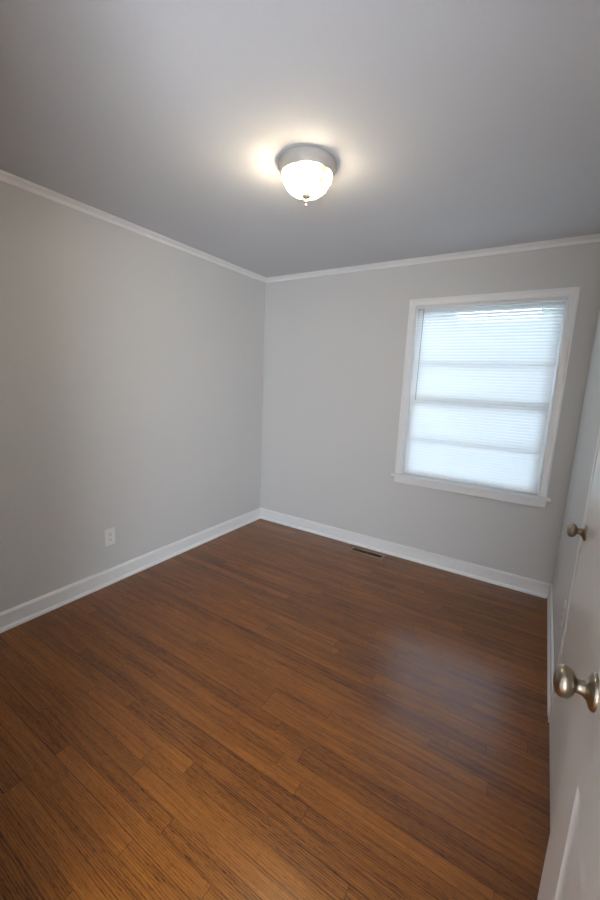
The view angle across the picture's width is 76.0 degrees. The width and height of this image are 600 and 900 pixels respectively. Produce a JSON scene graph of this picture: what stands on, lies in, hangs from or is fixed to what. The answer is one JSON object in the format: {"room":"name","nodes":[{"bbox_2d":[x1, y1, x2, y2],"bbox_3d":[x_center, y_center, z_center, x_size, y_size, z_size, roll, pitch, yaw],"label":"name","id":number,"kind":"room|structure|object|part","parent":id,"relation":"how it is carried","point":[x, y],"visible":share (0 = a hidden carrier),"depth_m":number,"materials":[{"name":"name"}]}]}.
{"room":"empty bedroom","nodes":[
{"label":"empty bedroom","id":0,"kind":"room"},
{"bbox_2d":[0,181,264,611],"bbox_3d":[-1.267,-0.281,2.714,0.130,2.440,3.340,9,12,31],"label":"wall","id":1,"kind":"structure","parent":0,"point":[131,363],"depth_m":2.57,"materials":[{"name":"grey paint"}]},
{"bbox_2d":[104,527,114,546],"bbox_3d":[-1.332,0.609,2.695,0.009,0.121,0.075,9,12,31],"label":"wall outlet","id":2,"kind":"object","parent":1,"relation":"attached to","point":[109,533],"visible":1,"depth_m":2.69,"materials":[{"name":"white plastic"}]},
{"bbox_2d":[0,508,259,632],"bbox_3d":[-1.250,0.874,2.878,0.026,0.111,3.080,9,12,31],"label":"baseboard","id":3,"kind":"structure","parent":1,"relation":"attached to","point":[10,618],"depth_m":2.72,"materials":[{"name":"white paint"}]},
{"bbox_2d":[0,170,265,282],"bbox_3d":[-1.145,-1.453,2.458,0.042,0.035,3.080,9,12,31],"label":"trim","id":4,"kind":"structure","parent":1,"relation":"attached to","point":[6,177],"depth_m":2.41,"materials":[{"name":"white paint"}]},
{"bbox_2d":[0,519,549,899],"bbox_3d":[0.105,1.320,1.302,4.330,0.100,4.630,9,12,31],"label":"floor","id":5,"kind":"structure","parent":0,"point":[262,709],"depth_m":1.63,"materials":[{"name":"brown wood"}]},
{"bbox_2d":[349,546,385,559],"bbox_3d":[0.594,0.910,3.404,0.321,0.006,0.104,9,12,31],"label":"floor vent","id":6,"kind":"object","parent":5,"relation":"in","point":[353,549],"visible":1,"depth_m":3.39,"materials":[{"name":"beige metal"}]},
{"bbox_2d":[0,0,599,277],"bbox_3d":[0.209,-1.179,0.856,4.330,0.100,4.630,9,12,31],"label":"ceiling","id":7,"kind":"structure","parent":0,"point":[448,126],"depth_m":1.43,"materials":[{"name":"paint"}]},
{"bbox_2d":[279,146,335,206],"bbox_3d":[0.031,-1.202,1.744,0.259,0.180,0.259,9,12,31],"label":"ceiling light","id":8,"kind":"object","parent":7,"relation":"attached to","point":[307,172],"visible":1,"depth_m":1.66,"materials":[{"name":"white glass"}]},
{"bbox_3d":[0.031,-1.204,1.744,0.224,0.089,0.224,9,12,31],"label":"lamp shade","id":9,"kind":"part","parent":8,"relation":"part of","materials":[{"name":"white glass"}]},
{"bbox_2d":[260,242,599,583],"bbox_3d":[0.772,-0.305,3.323,2.666,2.440,0.130,9,12,31],"label":"wall","id":10,"kind":"structure","parent":0,"point":[335,345],"depth_m":3.29,"materials":[{"name":"grey paint"}]},
{"bbox_2d":[260,508,550,598],"bbox_3d":[0.682,0.850,3.462,2.666,0.111,0.026,9,12,31],"label":"baseboard","id":11,"kind":"structure","parent":10,"relation":"attached to","point":[534,587],"depth_m":3.26,"materials":[{"name":"white paint"}]},
{"bbox_2d":[266,233,599,282],"bbox_3d":[0.775,-1.477,3.040,2.666,0.035,0.042,9,12,31],"label":"trim","id":12,"kind":"structure","parent":10,"relation":"attached to","point":[594,237],"depth_m":2.83,"materials":[{"name":"white paint"}]},
{"bbox_2d":[391,287,579,507],"bbox_3d":[1.337,-0.395,2.931,1.151,1.483,0.195,9,12,31],"label":"window","id":13,"kind":"structure","parent":10,"relation":"in","point":[571,294],"depth_m":2.78,"materials":[{"name":"white paint"}]},
{"bbox_2d":[403,298,565,493],"bbox_3d":[1.315,-0.403,2.899,0.969,1.340,0.040,9,12,31],"label":"window blind","id":14,"kind":"object","parent":13,"relation":"attached to","point":[481,391],"visible":1,"depth_m":2.87,"materials":[{"name":"white plastic"}]},
{"bbox_3d":[1.294,-0.396,2.922,0.012,1.316,0.024,9,12,31],"label":"ladder cord","id":15,"kind":"part","parent":14,"relation":"part of","materials":[{"name":"white fabric"}]},
{"bbox_3d":[1.292,0.245,3.021,0.969,0.013,0.024,9,12,31],"label":"rail","id":16,"kind":"part","parent":14,"relation":"part of","materials":[{"name":"white plastic"}]},
{"bbox_3d":[1.627,-0.345,2.716,0.012,1.316,0.024,9,12,31],"label":"ladder cord","id":17,"kind":"part","parent":14,"relation":"part of","materials":[{"name":"white fabric"}]},
{"bbox_3d":[1.380,-0.722,2.919,0.983,0.716,0.030,9,12,31],"label":"sash","id":18,"kind":"part","parent":13,"relation":"part of","materials":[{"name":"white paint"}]},
{"bbox_3d":[1.337,-0.080,3.008,0.983,0.662,0.030,9,12,31],"label":"sash","id":19,"kind":"part","parent":13,"relation":"part of","materials":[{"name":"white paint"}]},
{"bbox_2d":[552,304,599,670],"bbox_3d":[1.090,0.078,1.253,0.130,2.440,3.340,9,12,31],"label":"wall","id":20,"kind":"structure","parent":0,"point":[589,424],"depth_m":2.09,"materials":[{"name":"grey paint"}]},
{"bbox_2d":[547,584,553,715],"bbox_3d":[0.981,1.214,1.496,0.014,0.111,3.080,9,12,31],"label":"baseboard","id":21,"kind":"structure","parent":20,"relation":"attached to","point":[550,645],"depth_m":2.14,"materials":[{"name":"white paint"}]},
{"bbox_2d":[561,599,566,628],"bbox_3d":[1.266,0.788,1.847,0.009,0.121,0.075,9,12,31],"label":"wall outlet","id":22,"kind":"object","parent":20,"relation":"attached to","point":[565,603],"visible":1,"depth_m":1.82,"materials":[{"name":"white plastic"}]},
{"bbox_2d":[537,576,599,899],"bbox_3d":[0.398,0.387,0.496,0.097,2.018,0.762,9,12,31],"label":"door","id":23,"kind":"structure","parent":20,"relation":"in","point":[571,869],"depth_m":0.69,"materials":[{"name":"white paint"}]},
{"bbox_3d":[0.489,0.422,0.696,0.050,0.057,0.057,9,12,31],"label":"knob","id":24,"kind":"part","parent":23,"relation":"part of","materials":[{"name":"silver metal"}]},
{"bbox_2d":[548,430,599,829],"bbox_3d":[0.966,0.254,1.265,0.097,2.080,0.793,9,12,31],"label":"door","id":25,"kind":"structure","parent":20,"relation":"in","point":[586,574],"depth_m":1.40,"materials":[{"name":"white paint"}]},
{"bbox_3d":[1.089,0.320,1.524,0.050,0.057,0.057,9,12,31],"label":"knob","id":26,"kind":"part","parent":25,"relation":"part of","materials":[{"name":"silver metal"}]},
{"label":"outside","id":27,"kind":"structure","parent":0,"visible":0},
{"bbox_3d":[9.339,-0.386,15.852,32.000,0.100,29.750,9,12,31],"label":"ground","id":28,"kind":"structure","parent":27,"visible":0},
{"bbox_2d":[434,308,558,323],"bbox_3d":[6.035,-2.157,11.031,22.008,5.964,4.419,9,12,31],"label":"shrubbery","id":29,"kind":"object","parent":28,"relation":"on","point":[544,308],"visible":0.02,"depth_m":11.34,"materials":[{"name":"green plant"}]}
]}

